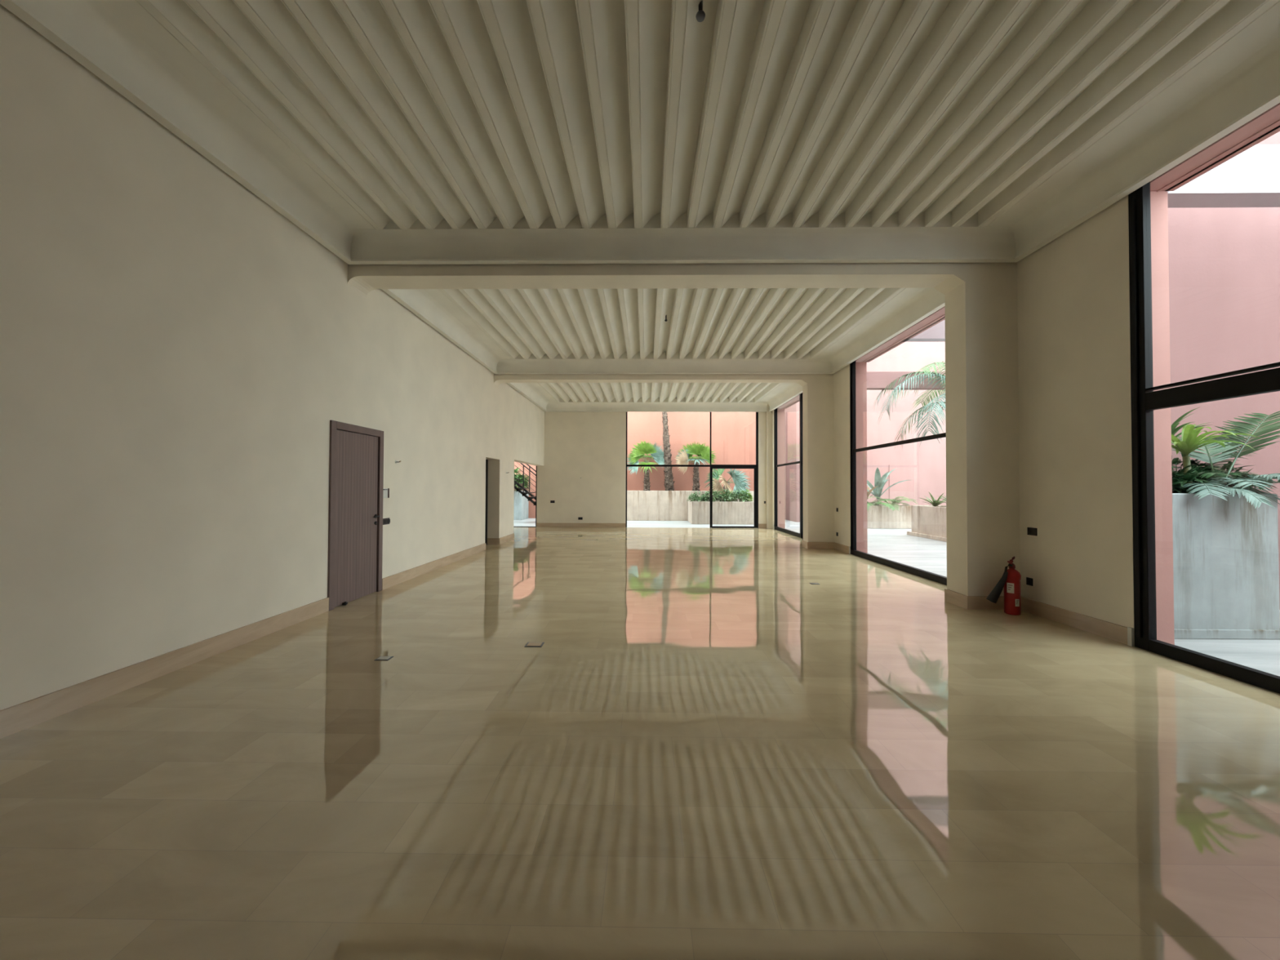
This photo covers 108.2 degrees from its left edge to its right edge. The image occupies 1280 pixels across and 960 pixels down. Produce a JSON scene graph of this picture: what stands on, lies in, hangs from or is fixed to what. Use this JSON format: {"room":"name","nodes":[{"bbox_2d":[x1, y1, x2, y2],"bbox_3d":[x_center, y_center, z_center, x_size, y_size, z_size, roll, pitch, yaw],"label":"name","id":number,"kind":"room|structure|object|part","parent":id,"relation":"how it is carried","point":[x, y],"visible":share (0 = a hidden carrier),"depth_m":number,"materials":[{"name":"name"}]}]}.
{"room":"empty event hall","nodes":[
{"label":"empty event hall","id":0,"kind":"room"},
{"bbox_2d":[0,4,544,710],"bbox_3d":[-3.633,-0.924,4.580,0.285,4.750,23.030,0,-1,1],"label":"wall","id":1,"kind":"structure","parent":0,"point":[179,356],"depth_m":3.45,"materials":[{"name":"beige paint"}]},
{"bbox_2d":[0,533,514,738],"bbox_3d":[-3.656,1.347,2.728,0.303,0.150,19.400,0,-1,1],"label":"baseboard","id":2,"kind":"structure","parent":1,"relation":"attached to","point":[20,717],"depth_m":3.40,"materials":[{"name":"beige stone"}]},
{"bbox_2d":[327,420,383,610],"bbox_3d":[-3.474,0.405,5.699,0.130,2.140,1.035,0,-1,1],"label":"door","id":3,"kind":"structure","parent":1,"relation":"in","point":[356,459],"depth_m":5.63,"materials":[{"name":"grey wood"}]},
{"bbox_2d":[382,488,389,497],"bbox_3d":[-3.455,0.179,6.285,0.030,0.130,0.140,0,-1,1],"label":"light switch","id":4,"kind":"object","parent":1,"relation":"attached to","point":[385,491],"visible":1,"depth_m":6.30,"materials":[{"name":"white plastic"}]},
{"bbox_2d":[382,517,390,524],"bbox_3d":[-3.465,0.565,6.309,0.014,0.085,0.194,0,-1,1],"label":"light switch","id":5,"kind":"object","parent":1,"relation":"attached to","point":[385,521],"visible":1,"depth_m":6.32,"materials":[{"name":"plastic"}]},
{"bbox_2d":[484,459,488,544],"bbox_3d":[-3.716,0.504,10.730,0.039,2.090,0.970,0,-1,1],"label":"door","id":6,"kind":"structure","parent":1,"relation":"in","point":[486,460],"depth_m":11.17,"materials":[{"name":"wood"}]},
{"bbox_2d":[493,373,807,386],"bbox_3d":[0.234,-2.705,10.898,7.266,0.961,0.330,0,-1,1],"label":"beam","id":7,"kind":"structure","parent":1,"relation":"attached to","point":[801,379],"depth_m":10.75,"materials":[{"name":"beige paint"}]},
{"bbox_2d":[347,262,964,297],"bbox_3d":[0.163,-2.789,5.639,7.266,0.961,0.370,0,-1,1],"label":"beam","id":8,"kind":"structure","parent":1,"relation":"attached to","point":[944,277],"depth_m":5.50,"materials":[{"name":"beige paint"}]},
{"bbox_2d":[0,518,1279,959],"bbox_3d":[3.848,1.593,7.524,26.500,0.140,29.600,0,-1,1],"label":"floor","id":9,"kind":"structure","parent":0,"point":[708,749],"depth_m":2.19,"materials":[{"name":"beige stone"}]},
{"bbox_2d":[374,656,393,660],"bbox_3d":[-2.068,1.440,3.741,0.110,0.007,0.088,0,-1,1],"label":"socket","id":10,"kind":"object","parent":9,"relation":"on","point":[380,658],"visible":1,"depth_m":3.73,"materials":[{"name":"grey plastic"}]},
{"bbox_3d":[-2.068,1.438,3.741,0.088,0.003,0.068,0,-1,1],"label":"lid","id":11,"kind":"part","parent":10,"relation":"part of","materials":[{"name":"silver metal"}]},
{"bbox_2d":[513,490,528,519],"bbox_3d":[-5.837,1.092,20.361,1.580,1.250,1.190,0,-1,1],"label":"concrete planter","id":12,"kind":"object","parent":9,"relation":"on","point":[521,503],"visible":0.21,"depth_m":19.76,"materials":[{"name":"concrete"}]},
{"bbox_2d":[514,467,533,491],"bbox_3d":[-5.483,-0.008,20.129,1.612,1.208,1.362,0,-1,36],"label":"leafy shrub","id":13,"kind":"object","parent":12,"relation":"in","point":[518,475],"visible":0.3,"depth_m":19.99,"materials":[{"name":"green plant"}]},
{"bbox_2d":[514,462,536,505],"bbox_3d":[-4.568,0.013,18.565,2.780,3.357,1.002,0,-1,1],"label":"stair","id":14,"kind":"structure","parent":9,"relation":"on","point":[518,484],"depth_m":18.08,"materials":[{"name":"black metal"}]},
{"bbox_3d":[-4.553,-0.576,18.095,2.728,2.194,0.044,0,-1,1],"label":"handrail","id":15,"kind":"part","parent":14,"relation":"part of","materials":[{"name":"black metal"}]},
{"bbox_2d":[524,641,544,647],"bbox_3d":[-0.929,1.449,4.080,0.150,0.007,0.120,0,-1,1],"label":"socket","id":16,"kind":"object","parent":9,"relation":"on","point":[528,644],"visible":1,"depth_m":4.06,"materials":[{"name":"grey plastic"}]},
{"bbox_3d":[-0.929,1.447,4.080,0.120,0.003,0.093,0,-1,1],"label":"lid","id":17,"kind":"part","parent":16,"relation":"part of","materials":[{"name":"metal"}]},
{"bbox_2d":[626,490,754,520],"bbox_3d":[1.272,1.103,20.239,7.200,1.270,1.240,0,-1,1],"label":"concrete planter","id":18,"kind":"object","parent":9,"relation":"on","point":[642,505],"visible":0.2,"depth_m":19.62,"materials":[{"name":"concrete"}]},
{"bbox_2d":[626,440,664,490],"bbox_3d":[0.302,-0.608,20.138,1.530,2.288,1.536,-1,-1,42],"label":"fan palm","id":19,"kind":"object","parent":18,"relation":"in","point":[639,451],"visible":0.97,"depth_m":20.09,"materials":[{"name":"green plant"}]},
{"bbox_2d":[662,412,675,490],"bbox_3d":[0.970,-2.529,20.244,2.422,6.167,2.508,0,-1,28],"label":"fan palm","id":20,"kind":"object","parent":18,"relation":"in","point":[668,483],"visible":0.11,"depth_m":20.14,"materials":[{"name":"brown plant"}]},
{"bbox_2d":[675,441,715,490],"bbox_3d":[2.464,-0.566,20.129,1.642,2.224,1.735,-1,-1,38],"label":"fan palm","id":21,"kind":"object","parent":18,"relation":"in","point":[701,451],"visible":0.98,"depth_m":20.05,"materials":[{"name":"green plant"}]},
{"bbox_2d":[688,500,754,524],"bbox_3d":[3.240,1.285,18.675,2.460,0.870,1.770,0,-1,1],"label":"concrete planter","id":22,"kind":"object","parent":9,"relation":"on","point":[699,512],"visible":0.8,"depth_m":17.79,"materials":[{"name":"concrete"}]},
{"bbox_2d":[687,491,710,502],"bbox_3d":[2.313,0.696,18.236,0.964,0.488,0.885,0,-1,1],"label":"leafy shrub","id":23,"kind":"object","parent":22,"relation":"in","point":[691,497],"visible":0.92,"depth_m":18.15,"materials":[{"name":"green plant"}]},
{"bbox_2d":[700,489,721,501],"bbox_3d":[2.772,0.648,18.197,0.964,0.585,0.858,0,-1,1],"label":"leafy shrub","id":24,"kind":"object","parent":22,"relation":"on","point":[714,499],"visible":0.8,"depth_m":18.04,"materials":[{"name":"green plant"}]},
{"bbox_2d":[713,488,736,502],"bbox_3d":[3.342,0.646,18.239,0.901,0.592,0.880,1,-1,-33],"label":"leafy shrub","id":25,"kind":"object","parent":22,"relation":"on","point":[725,495],"visible":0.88,"depth_m":18.18,"materials":[{"name":"green plant"}]},
{"bbox_2d":[704,468,751,502],"bbox_3d":[3.606,0.174,18.821,1.968,1.520,1.155,0,-1,1],"label":"fan palm","id":26,"kind":"object","parent":22,"relation":"in","point":[738,478],"visible":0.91,"depth_m":18.91,"materials":[{"name":"green plant"}]},
{"bbox_2d":[728,489,751,502],"bbox_3d":[3.898,0.657,18.237,0.958,0.573,0.867,0,-1,1],"label":"leafy shrub","id":27,"kind":"object","parent":22,"relation":"on","point":[736,495],"visible":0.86,"depth_m":18.11,"materials":[{"name":"green plant"}]},
{"bbox_2d":[737,488,752,502],"bbox_3d":[4.181,0.660,18.443,0.705,0.574,0.886,0,-1,1],"label":"leafy shrub","id":28,"kind":"object","parent":22,"relation":"on","point":[750,495],"visible":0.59,"depth_m":18.30,"materials":[{"name":"green plant"}]},
{"bbox_2d":[866,503,911,528],"bbox_3d":[8.782,1.316,17.314,1.600,0.800,2.300,0,-1,1],"label":"concrete planter","id":29,"kind":"object","parent":9,"relation":"on","point":[880,516],"visible":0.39,"depth_m":16.17,"materials":[{"name":"concrete"}]},
{"bbox_2d":[866,484,876,499],"bbox_3d":[8.429,0.535,17.161,0.965,0.889,1.485,1,-1,-26],"label":"leaf plant","id":30,"kind":"object","parent":29,"relation":"on","point":[868,488],"visible":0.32,"depth_m":17.02,"materials":[{"name":"green plant"}]},
{"bbox_2d":[866,498,902,511],"bbox_3d":[8.293,0.923,16.442,1.686,0.566,1.840,0,-1,1],"label":"fern","id":31,"kind":"object","parent":29,"relation":"on","point":[889,505],"visible":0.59,"depth_m":16.02,"materials":[{"name":"green plant"}]},
{"bbox_2d":[866,467,909,505],"bbox_3d":[8.655,0.264,17.118,1.901,1.428,1.744,0,-1,1],"label":"leaf plant","id":32,"kind":"object","parent":29,"relation":"on","point":[879,482],"visible":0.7,"depth_m":16.75,"materials":[{"name":"green plant"}]},
{"bbox_2d":[866,496,918,511],"bbox_3d":[8.957,0.846,16.637,1.550,0.544,1.793,1,-1,-36],"label":"fern","id":33,"kind":"object","parent":29,"relation":"on","point":[892,503],"visible":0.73,"depth_m":16.38,"materials":[{"name":"green plant"}]},
{"bbox_2d":[906,505,946,542],"bbox_3d":[9.270,1.194,12.708,2.380,0.900,2.680,0,-1,1],"label":"concrete planter","id":34,"kind":"object","parent":9,"relation":"on","point":[929,522],"visible":0.22,"depth_m":13.08,"materials":[{"name":"concrete"}]},
{"bbox_2d":[871,360,945,449],"bbox_3d":[8.489,-1.081,11.838,4.604,3.725,4.156,0,-1,1],"label":"palm","id":35,"kind":"object","parent":34,"relation":"on","point":[931,374],"visible":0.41,"depth_m":11.76,"materials":[{"name":"green plant"}]},
{"bbox_2d":[920,491,946,506],"bbox_3d":[8.550,0.565,13.449,0.789,0.457,0.737,1,-1,-41],"label":"agave","id":36,"kind":"object","parent":34,"relation":"on","point":[935,503],"visible":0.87,"depth_m":13.32,"materials":[{"name":"green plant"}]},
{"bbox_2d":[986,556,1021,615],"bbox_3d":[4.059,1.167,5.178,0.328,0.639,0.160,0,-1,22],"label":"fire extinguisher","id":37,"kind":"object","parent":9,"relation":"on","point":[1011,579],"visible":1,"depth_m":5.11,"materials":[{"name":"red metal"}]},
{"bbox_3d":[4.132,0.893,5.139,0.057,0.092,0.034,0,-1,22],"label":"carry handle","id":38,"kind":"part","parent":37,"relation":"part of","materials":[{"name":"black metal"}]},
{"bbox_2d":[1172,493,1279,639],"bbox_3d":[5.550,0.822,4.908,1.554,1.370,1.094,0,-1,1],"label":"concrete planter","id":39,"kind":"object","parent":9,"relation":"on","point":[1226,565],"visible":0.41,"depth_m":4.37,"materials":[{"name":"concrete"}]},
{"bbox_2d":[1171,408,1212,437],"bbox_3d":[5.660,-0.276,5.039,0.627,0.937,0.738,1,-1,-37],"label":"dracaena","id":40,"kind":"object","parent":39,"relation":"on","point":[1174,429],"visible":0.2,"depth_m":4.87,"materials":[{"name":"green plant"}]},
{"bbox_2d":[1171,464,1220,493],"bbox_3d":[5.387,0.016,4.711,0.767,0.375,0.657,0,-1,1],"label":"leafy shrub","id":41,"kind":"object","parent":39,"relation":"on","point":[1189,475],"visible":0.2,"depth_m":4.56,"materials":[{"name":"green plant"}]},
{"bbox_2d":[1171,453,1232,493],"bbox_3d":[5.821,-0.046,5.000,1.091,0.556,0.775,0,-1,18],"label":"leafy shrub","id":42,"kind":"object","parent":39,"relation":"in","point":[1175,461],"visible":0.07,"depth_m":4.90,"materials":[{"name":"green plant"}]},
{"bbox_2d":[1171,423,1260,493],"bbox_3d":[5.510,-0.203,4.572,0.838,0.776,0.776,0,-1,33],"label":"dracaena","id":43,"kind":"object","parent":39,"relation":"on","point":[1189,442],"visible":0.78,"depth_m":4.58,"materials":[{"name":"green plant"}]},
{"bbox_3d":[5.490,-0.027,4.645,0.077,0.426,0.066,0,-1,23],"label":"stem","id":44,"kind":"part","parent":43,"relation":"part of","materials":[{"name":"green plant"}]},
{"bbox_2d":[1172,453,1278,490],"bbox_3d":[5.829,-0.045,4.981,1.126,0.479,1.170,0,-1,34],"label":"fern","id":45,"kind":"object","parent":39,"relation":"on","point":[1209,473],"visible":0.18,"depth_m":4.64,"materials":[{"name":"green plant"}]},
{"bbox_2d":[1171,410,1279,488],"bbox_3d":[6.194,-0.274,4.693,0.836,0.931,1.222,0,-1,1],"label":"young palm","id":46,"kind":"object","parent":39,"relation":"on","point":[1230,447],"visible":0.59,"depth_m":4.78,"materials":[{"name":"green plant"}]},
{"bbox_2d":[1172,477,1279,508],"bbox_3d":[5.599,0.103,4.713,1.094,0.343,1.173,0,-1,1],"label":"fern","id":47,"kind":"object","parent":39,"relation":"in","point":[1215,491],"visible":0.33,"depth_m":4.29,"materials":[{"name":"green plant"}]},
{"bbox_2d":[1174,473,1279,493],"bbox_3d":[6.059,0.091,4.780,1.173,0.375,1.270,0,-1,24],"label":"fern","id":48,"kind":"object","parent":39,"relation":"in","point":[1260,478],"visible":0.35,"depth_m":4.41,"materials":[{"name":"green plant"}]},
{"bbox_2d":[1199,461,1265,492],"bbox_3d":[6.097,0.001,4.842,0.640,0.388,0.512,0,-1,1],"label":"leafy shrub","id":49,"kind":"object","parent":39,"relation":"in","point":[1226,466],"visible":0.16,"depth_m":4.74,"materials":[{"name":"green plant"}]},
{"bbox_2d":[1219,483,1252,493],"bbox_3d":[5.964,0.100,4.719,0.380,0.150,0.374,0,-1,1],"label":"mound","id":50,"kind":"object","parent":39,"relation":"on","point":[1230,485],"visible":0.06,"depth_m":4.61,"materials":[{"name":"soil"}]},
{"bbox_2d":[0,0,1279,264],"bbox_3d":[0.428,-2.802,2.995,7.868,0.468,4.910,0,-1,1],"label":"ceiling","id":51,"kind":"structure","parent":0,"point":[386,131],"depth_m":3.61,"materials":[{"name":"white paint"}]},
{"bbox_2d":[695,0,705,22],"bbox_3d":[0.376,-2.921,2.872,0.060,0.125,0.058,0,-1,1],"label":"pendant light","id":52,"kind":"object","parent":51,"relation":"attached to","point":[700,15],"visible":0.98,"depth_m":2.86,"materials":[{"name":"plastic"}]},
{"bbox_2d":[536,411,766,524],"bbox_3d":[0.619,-0.724,16.212,8.473,4.750,0.350,0,-1,1],"label":"wall","id":53,"kind":"structure","parent":0,"point":[590,446],"depth_m":16.06,"materials":[{"name":"beige paint"}]},
{"bbox_2d":[536,522,766,528],"bbox_3d":[0.384,1.572,15.994,7.943,0.150,0.018,0,-1,1],"label":"baseboard","id":54,"kind":"structure","parent":53,"relation":"attached to","point":[538,524],"depth_m":16.02,"materials":[{"name":"beige stone"}]},
{"bbox_2d":[625,412,758,528],"bbox_3d":[1.801,-0.422,16.086,4.588,4.150,0.060,0,-1,1],"label":"window","id":55,"kind":"structure","parent":53,"relation":"in","point":[710,465],"depth_m":16.05,"materials":[{"name":"black metal"}]},
{"bbox_2d":[711,466,756,528],"bbox_3d":[3.247,0.607,16.040,1.550,2.100,0.060,0,-1,1],"label":"door","id":56,"kind":"structure","parent":55,"relation":"attached to","point":[712,468],"depth_m":16.01,"materials":[{"name":"black metal"}]},
{"bbox_2d":[766,404,772,528],"bbox_3d":[4.447,-0.716,15.915,0.170,4.750,0.140,0,-1,1],"label":"pillar","id":57,"kind":"structure","parent":53,"relation":"attached to","point":[769,414],"depth_m":15.85,"materials":[{"name":"beige paint"}]},
{"bbox_2d":[506,382,802,412],"bbox_3d":[0.572,-2.633,13.562,7.868,0.468,5.010,0,-1,1],"label":"ceiling","id":58,"kind":"structure","parent":0,"point":[548,397],"depth_m":14.87,"materials":[{"name":"white paint"}]},
{"bbox_2d":[382,288,944,373],"bbox_3d":[0.500,-2.718,8.274,7.868,0.468,4.910,0,-1,1],"label":"ceiling","id":59,"kind":"structure","parent":0,"point":[706,331],"depth_m":8.44,"materials":[{"name":"white paint"}]},
{"bbox_2d":[772,195,1134,646],"bbox_3d":[4.538,-0.897,4.544,0.320,4.750,23.580,0,-1,1],"label":"wall","id":60,"kind":"structure","parent":0,"point":[1075,455],"depth_m":4.66,"materials":[{"name":"beige paint"}]},
{"bbox_2d":[773,392,803,538],"bbox_3d":[4.520,-0.452,13.619,0.100,4.150,3.940,0,-1,1],"label":"window","id":61,"kind":"structure","parent":60,"relation":"in","point":[800,535],"depth_m":13.86,"materials":[{"name":"black metal"}]},
{"bbox_2d":[802,373,834,542],"bbox_3d":[4.162,-0.798,10.814,0.602,4.750,0.330,0,-1,1],"label":"pillar","id":62,"kind":"structure","parent":60,"relation":"attached to","point":[818,415],"depth_m":10.65,"materials":[{"name":"beige paint"}]},
{"bbox_2d":[849,360,946,585],"bbox_3d":[4.449,-0.542,8.020,0.090,4.150,3.540,0,-1,1],"label":"window","id":63,"kind":"structure","parent":60,"relation":"in","point":[930,575],"depth_m":9.64,"materials":[{"name":"black metal"}]},
{"bbox_2d":[801,540,1127,644],"bbox_3d":[4.106,1.455,7.878,0.620,0.150,7.490,0,-1,1],"label":"baseboard","id":64,"kind":"structure","parent":60,"relation":"attached to","point":[1114,632],"depth_m":5.02,"materials":[{"name":"beige stone"}]},
{"bbox_2d":[944,262,1020,595],"bbox_3d":[4.091,-0.883,5.555,0.602,4.750,0.370,0,-1,1],"label":"pillar","id":65,"kind":"structure","parent":60,"relation":"attached to","point":[982,375],"depth_m":5.38,"materials":[{"name":"beige paint"}]},
{"bbox_2d":[1026,577,1033,586],"bbox_3d":[4.374,1.141,5.200,0.014,0.085,0.085,0,-1,1],"label":"wall socket","id":66,"kind":"object","parent":60,"relation":"attached to","point":[1028,580],"visible":1,"depth_m":5.19,"materials":[{"name":"plastic"}]},
{"bbox_2d":[1026,527,1037,535],"bbox_3d":[4.375,0.575,5.168,0.014,0.085,0.125,0,-1,1],"label":"wall socket","id":67,"kind":"object","parent":60,"relation":"attached to","point":[1030,531],"visible":1,"depth_m":5.16,"materials":[{"name":"plastic"}]},
{"bbox_2d":[1127,626,1133,646],"bbox_3d":[4.354,1.390,4.107,0.021,0.160,0.035,0,-1,1],"label":"trim","id":68,"kind":"structure","parent":60,"relation":"attached to","point":[1130,630],"depth_m":4.09,"materials":[{"name":"beige stone"}]},
{"bbox_2d":[1128,182,1279,693],"bbox_3d":[4.384,-0.620,3.186,0.090,4.150,1.870,0,-1,1],"label":"window","id":69,"kind":"structure","parent":60,"relation":"in","point":[1144,400],"depth_m":4.00,"materials":[{"name":"black metal"}]},
{"bbox_2d":[777,102,1279,644],"bbox_3d":[4.618,-1.597,4.554,0.325,6.250,23.580,0,-1,1],"label":"wall","id":70,"kind":"structure","parent":0,"point":[1267,124],"depth_m":4.12,"materials":[{"name":"pink paint"}]},
{"bbox_2d":[866,371,945,390],"bbox_3d":[11.009,-2.655,12.406,12.337,0.440,0.220,0,-1,1],"label":"beam","id":71,"kind":"structure","parent":70,"relation":"attached to","point":[876,380],"depth_m":12.36,"materials":[{"name":"pink paint"}]},
{"bbox_2d":[903,319,945,342],"bbox_3d":[10.953,-2.722,8.267,12.337,0.440,0.180,0,-1,1],"label":"beam","id":72,"kind":"structure","parent":70,"relation":"attached to","point":[936,333],"depth_m":8.26,"materials":[{"name":"pink paint"}]},
{"bbox_2d":[1167,144,1279,208],"bbox_3d":[10.898,-2.787,4.208,12.337,0.440,0.220,0,-1,1],"label":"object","id":73,"kind":"structure","parent":70,"relation":"attached to","point":[1251,178],"depth_m":4.17,"materials":[{"name":"white"}]},
{"bbox_3d":[-5.879,0.138,10.470,4.360,2.800,11.980,0,-1,1],"label":"wall","id":74,"kind":"structure","parent":0,"visible":0},
{"bbox_2d":[513,466,537,527],"bbox_3d":[-5.676,0.280,16.176,4.190,2.700,0.060,0,-1,1],"label":"window","id":75,"kind":"structure","parent":74,"relation":"in","point":[536,466],"depth_m":16.11,"materials":[{"name":"black metal"}]},
{"label":"outside","id":76,"kind":"structure","parent":0,"visible":0},
{"bbox_2d":[784,342,946,522],"bbox_3d":[11.892,-5.449,20.131,10.800,14.600,2.000,0,-1,1],"label":"wall","id":77,"kind":"structure","parent":76,"point":[907,356],"depth_m":19.10,"materials":[{"name":"pink paint"}]},
{"bbox_2d":[888,464,926,505],"bbox_3d":[9.460,-0.024,19.061,4.600,3.500,0.030,0,-1,1],"label":"wall","id":78,"kind":"structure","parent":77,"relation":"attached to","point":[915,488],"depth_m":19.02,"materials":[{"name":"pink paint"}]},
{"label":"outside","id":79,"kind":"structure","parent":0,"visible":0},
{"bbox_2d":[514,412,755,518],"bbox_3d":[-1.359,-1.377,21.095,15.700,6.400,0.300,0,-1,1],"label":"wall","id":80,"kind":"structure","parent":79,"point":[733,434],"depth_m":20.90,"materials":[{"name":"pink paint"}]},
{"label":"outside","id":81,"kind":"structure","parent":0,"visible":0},
{"bbox_2d":[1168,131,1279,607],"bbox_3d":[10.932,-1.685,5.580,12.300,6.600,0.300,0,-1,1],"label":"wall","id":82,"kind":"structure","parent":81,"point":[1224,262],"depth_m":5.49,"materials":[{"name":"pink paint"}]}
]}

